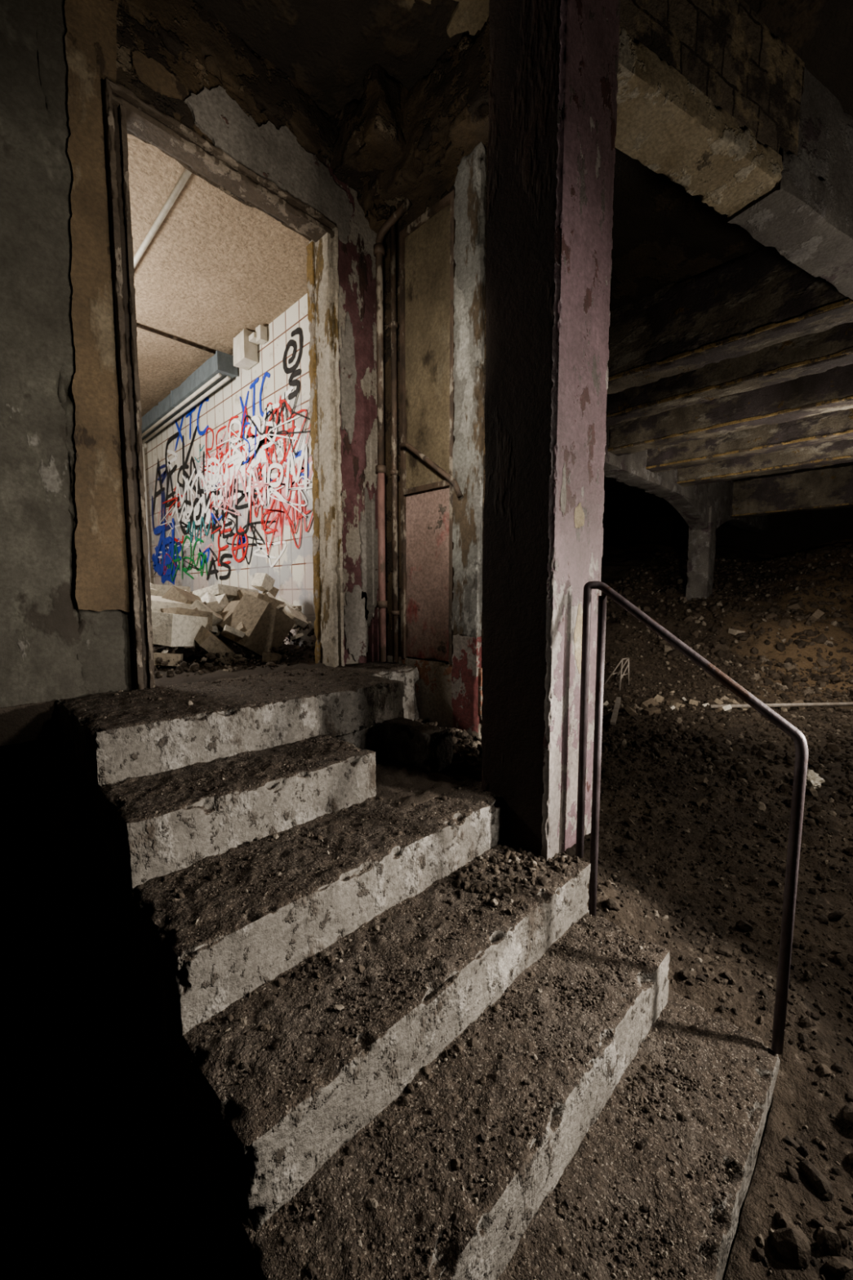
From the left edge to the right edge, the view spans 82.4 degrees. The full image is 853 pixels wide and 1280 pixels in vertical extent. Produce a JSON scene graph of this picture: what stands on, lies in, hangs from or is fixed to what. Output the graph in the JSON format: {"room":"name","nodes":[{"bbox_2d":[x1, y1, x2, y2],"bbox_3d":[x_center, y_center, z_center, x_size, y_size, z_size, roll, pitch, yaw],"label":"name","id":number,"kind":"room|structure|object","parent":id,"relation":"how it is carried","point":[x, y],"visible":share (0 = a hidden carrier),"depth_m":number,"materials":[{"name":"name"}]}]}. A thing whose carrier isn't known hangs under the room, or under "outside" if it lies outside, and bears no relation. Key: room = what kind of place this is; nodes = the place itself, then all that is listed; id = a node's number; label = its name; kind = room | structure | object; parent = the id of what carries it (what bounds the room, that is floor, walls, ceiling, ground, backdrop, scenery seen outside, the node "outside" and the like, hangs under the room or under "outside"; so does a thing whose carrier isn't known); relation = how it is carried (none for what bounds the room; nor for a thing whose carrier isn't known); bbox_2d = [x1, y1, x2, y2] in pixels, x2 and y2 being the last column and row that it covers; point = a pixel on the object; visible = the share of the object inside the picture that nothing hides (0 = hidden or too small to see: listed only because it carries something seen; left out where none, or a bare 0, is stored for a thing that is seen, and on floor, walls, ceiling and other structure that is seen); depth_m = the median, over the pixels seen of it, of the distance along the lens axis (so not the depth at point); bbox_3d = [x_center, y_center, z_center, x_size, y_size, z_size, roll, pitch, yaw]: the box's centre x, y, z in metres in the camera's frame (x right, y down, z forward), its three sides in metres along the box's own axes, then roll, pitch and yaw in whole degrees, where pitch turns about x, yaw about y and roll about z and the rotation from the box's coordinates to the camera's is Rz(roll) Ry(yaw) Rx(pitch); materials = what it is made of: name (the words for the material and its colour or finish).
{"room":"abandoned building basement","nodes":[
{"label":"abandoned building basement","id":0,"kind":"room"},
{"bbox_2d":[142,446,151,583],"bbox_3d":[-3.656,-1.332,6.361,0.060,2.300,0.060,-5,7,-45],"label":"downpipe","id":1,"kind":"object","parent":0,"point":[144,455],"depth_m":6.32,"materials":[{"name":"metal"}]},
{"bbox_2d":[0,643,360,746],"bbox_3d":[-3.265,0.132,3.617,3.664,0.186,5.010,-5,7,-45],"label":"floor","id":2,"kind":"structure","parent":0,"point":[20,723],"depth_m":2.32,"materials":[{"name":"grey concrete"}]},
{"bbox_2d":[150,573,315,678],"bbox_3d":[-1.609,-0.134,3.483,1.366,0.707,2.229,-5,7,-45],"label":"rubble pile","id":3,"kind":"object","parent":2,"relation":"on","point":[216,617],"visible":0.78,"depth_m":2.95,"materials":[{"name":"concrete"}]},
{"bbox_2d":[0,0,378,920],"bbox_3d":[-2.208,-0.640,1.378,5.306,4.029,0.558,-5,7,-45],"label":"wall","id":4,"kind":"structure","parent":0,"point":[65,631],"depth_m":1.91,"materials":[{"name":"grey paint"}]},
{"bbox_2d":[102,76,344,689],"bbox_3d":[-0.910,-0.993,2.384,1.056,2.368,0.211,-5,7,-45],"label":"door frame","id":5,"kind":"structure","parent":4,"relation":"attached to","point":[123,110],"depth_m":2.18,"materials":[{"name":"brown wood"}]},
{"bbox_2d":[373,197,411,662],"bbox_3d":[-0.189,-1.117,2.752,0.226,2.506,0.063,3,6,26],"label":"conduit pipe","id":6,"kind":"object","parent":4,"relation":"attached to","point":[379,248],"visible":1,"depth_m":2.76,"materials":[{"name":"metal"}]},
{"bbox_2d":[389,205,399,662],"bbox_3d":[-0.184,-1.121,2.774,0.048,2.510,0.048,-5,7,-45],"label":"conduit pipe","id":7,"kind":"object","parent":4,"relation":"attached to","point":[393,324],"visible":1,"depth_m":2.76,"materials":[{"name":"metal"}]},
{"bbox_2d":[127,133,310,417],"bbox_3d":[-3.306,-2.570,3.412,4.894,0.105,3.664,5,7,45],"label":"ceiling","id":8,"kind":"structure","parent":0,"point":[217,266],"depth_m":3.32,"materials":[{"name":"beige paint"}]},
{"bbox_2d":[133,168,191,268],"bbox_3d":[-2.687,-2.539,3.958,0.032,0.032,4.700,-5,7,-45],"label":"conduit","id":9,"kind":"object","parent":8,"relation":"attached to","point":[184,176],"depth_m":2.77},
{"bbox_2d":[137,324,215,353],"bbox_3d":[-3.033,-2.486,3.260,3.420,0.024,0.024,-5,7,-45],"label":"pipe","id":10,"kind":"object","parent":8,"relation":"attached to","point":[139,326],"depth_m":4.14,"materials":[{"name":"metal"}]},
{"bbox_2d":[141,350,237,443],"bbox_3d":[-2.736,-2.553,5.277,0.180,0.251,2.770,-5,7,-45],"label":"fluorescent light fixture","id":11,"kind":"object","parent":8,"relation":"attached to","point":[217,371],"visible":0.88,"depth_m":4.81,"materials":[{"name":"white metal"}]},
{"bbox_2d":[144,293,316,646],"bbox_3d":[-2.005,-1.521,4.857,0.101,3.051,4.931,-5,7,-45],"label":"tiled wall","id":12,"kind":"structure","parent":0,"point":[292,573],"depth_m":4.35,"materials":[{"name":"white tile"}]},
{"bbox_2d":[151,327,313,584],"bbox_3d":[-2.207,-1.532,4.978,0.011,1.884,4.126,-5,7,-45],"label":"graffiti","id":13,"kind":"object","parent":12,"relation":"attached to","point":[286,506],"visible":1,"depth_m":4.46,"materials":[{"name":"multicoloured paint"}]},
{"bbox_2d":[232,324,266,370],"bbox_3d":[-1.478,-2.454,4.072,0.121,0.231,0.380,-5,7,-45],"label":"junction box","id":14,"kind":"object","parent":12,"relation":"attached to","point":[245,350],"visible":1,"depth_m":4.06,"materials":[{"name":"white plastic"}]},
{"bbox_2d":[0,537,852,1279],"bbox_3d":[3.111,-0.695,6.540,20.100,3.038,12.900,-5,7,-45],"label":"ground","id":15,"kind":"structure","parent":0,"point":[95,1185],"depth_m":1.69,"materials":[{"name":"soil"}]},
{"bbox_2d":[56,661,780,1279],"bbox_3d":[-0.106,0.887,1.769,2.163,1.316,1.630,5,7,45],"label":"concrete staircase","id":16,"kind":"object","parent":15,"relation":"on","point":[372,1032],"visible":0.97,"depth_m":1.20,"materials":[{"name":"grey concrete"}]},
{"bbox_2d":[480,0,620,861],"bbox_3d":[0.431,-0.950,1.742,0.347,3.428,0.298,-5,7,-45],"label":"concrete column","id":17,"kind":"structure","parent":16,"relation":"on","point":[553,64],"depth_m":1.64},
{"bbox_2d":[575,581,808,1054],"bbox_3d":[0.757,0.469,1.482,0.054,1.298,0.620,-5,7,-45],"label":"stair handrail","id":18,"kind":"object","parent":16,"relation":"on","point":[799,739],"visible":0.98,"depth_m":1.47,"materials":[{"name":"metal"}]},
{"bbox_2d":[604,657,629,690],"bbox_3d":[2.635,0.454,6.768,0.320,0.435,0.269,-5,7,-45],"label":"trestle","id":19,"kind":"object","parent":15,"relation":"on","point":[628,658],"visible":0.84,"depth_m":6.69,"materials":[{"name":"grey metal"}]},
{"bbox_2d":[604,426,769,600],"bbox_3d":[4.399,-1.867,8.763,14.205,2.921,0.406,-5,7,-45],"label":"support pillar","id":20,"kind":"structure","parent":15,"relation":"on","point":[704,508],"depth_m":9.71,"materials":[{"name":"grey concrete"}]},
{"bbox_2d":[564,542,852,1279],"bbox_3d":[4.287,-0.588,6.912,14.280,2.760,6.390,-5,7,-45],"label":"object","id":21,"kind":"structure","parent":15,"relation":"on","point":[793,1246],"depth_m":4.13,"materials":[{"name":"brown stone"}]},
{"bbox_2d":[610,697,621,724],"bbox_3d":[2.086,0.768,5.359,0.051,0.115,0.898,2,6,25],"label":"batten","id":22,"kind":"object","parent":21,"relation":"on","point":[613,721],"visible":1,"depth_m":5.28,"materials":[{"name":"brown wood"}]},
{"bbox_2d":[603,600,830,826],"bbox_3d":[3.495,0.135,6.727,8.874,1.330,2.896,-5,7,-45],"label":"debris","id":23,"kind":"object","parent":15,"relation":"on","point":[785,624],"visible":0.44,"depth_m":5.84,"materials":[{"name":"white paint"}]},
{"bbox_2d":[710,702,852,708],"bbox_3d":[4.264,0.766,5.729,1.839,0.074,0.044,0,5,0],"label":"pipe","id":24,"kind":"object","parent":15,"relation":"on","point":[840,704],"visible":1,"depth_m":5.71,"materials":[{"name":"grey metal"}]},
{"bbox_2d":[805,768,825,788],"bbox_3d":[2.723,1.000,3.464,0.194,0.145,0.159,-2,5,-17],"label":"crumpled plastic bag","id":25,"kind":"object","parent":15,"relation":"on","point":[813,779],"visible":0.48,"depth_m":3.43,"materials":[{"name":"white plastic"}]},
{"bbox_2d":[382,142,488,735],"bbox_3d":[0.026,-0.805,2.771,0.206,3.906,0.938,-5,7,-45],"label":"wall","id":26,"kind":"structure","parent":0,"point":[441,242],"depth_m":2.58,"materials":[{"name":"beige paint"}]},
{"bbox_2d":[399,442,462,497],"bbox_3d":[0.031,-0.914,2.609,0.064,0.360,0.453,-5,7,-45],"label":"wall handrail","id":27,"kind":"object","parent":26,"relation":"attached to","point":[455,486],"depth_m":2.55,"materials":[{"name":"metal"}]},
{"bbox_2d":[194,0,852,523],"bbox_3d":[3.111,-3.132,6.391,20.218,0.145,13.023,-5,7,-45],"label":"ceiling","id":28,"kind":"structure","parent":0,"point":[664,234],"depth_m":2.30,"materials":[{"name":"brown paint"}]},
{"bbox_2d":[332,16,489,233],"bbox_3d":[0.217,-2.518,2.305,0.667,0.440,1.492,-5,7,-45],"label":"peeling plaster","id":29,"kind":"structure","parent":28,"relation":"attached to","point":[395,144],"depth_m":2.37,"materials":[{"name":"brown paint"}]},
{"bbox_2d":[605,322,852,426],"bbox_3d":[4.119,-2.511,3.212,0.300,0.631,7.028,-5,7,-45],"label":"ceiling beam","id":30,"kind":"structure","parent":28,"relation":"attached to","point":[824,351],"depth_m":4.39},
{"bbox_2d":[607,364,852,456],"bbox_3d":[4.980,-2.591,4.072,0.340,0.630,7.027,-5,7,-45],"label":"ceiling beam","id":31,"kind":"structure","parent":28,"relation":"attached to","point":[830,390],"depth_m":5.40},
{"bbox_2d":[614,0,852,299],"bbox_3d":[2.964,-2.482,3.079,5.604,0.621,0.258,-3,6,-28],"label":"beam","id":32,"kind":"structure","parent":28,"relation":"attached to","point":[713,103],"depth_m":2.15,"materials":[{"name":"concrete"}]},
{"bbox_2d":[645,408,852,472],"bbox_3d":[5.901,-2.673,4.987,0.340,0.630,7.027,-5,7,-45],"label":"ceiling beam","id":33,"kind":"structure","parent":28,"relation":"attached to","point":[837,425],"depth_m":6.39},
{"bbox_2d":[676,439,852,486],"bbox_3d":[6.867,-2.761,5.947,0.370,0.629,7.029,-5,7,-45],"label":"ceiling beam","id":34,"kind":"structure","parent":28,"relation":"attached to","point":[832,453],"depth_m":7.41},
{"bbox_2d":[602,506,852,555],"bbox_3d":[9.970,-1.771,13.400,0.212,4.113,13.009,-5,7,-45],"label":"wall","id":35,"kind":"structure","parent":0,"point":[788,532],"depth_m":13.66,"materials":[{"name":"black"}]},
{"bbox_2d":[607,246,852,394],"bbox_3d":[3.525,-2.457,2.620,0.321,0.631,7.026,-5,7,-45],"label":"ceiling beam","id":36,"kind":"structure","parent":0,"point":[757,300],"depth_m":3.73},
{"bbox_2d":[732,465,852,518],"bbox_3d":[9.377,-2.914,8.454,0.369,0.780,7.028,-5,7,-45],"label":"ceiling beam","id":37,"kind":"structure","parent":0,"point":[831,488],"depth_m":10.02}
]}

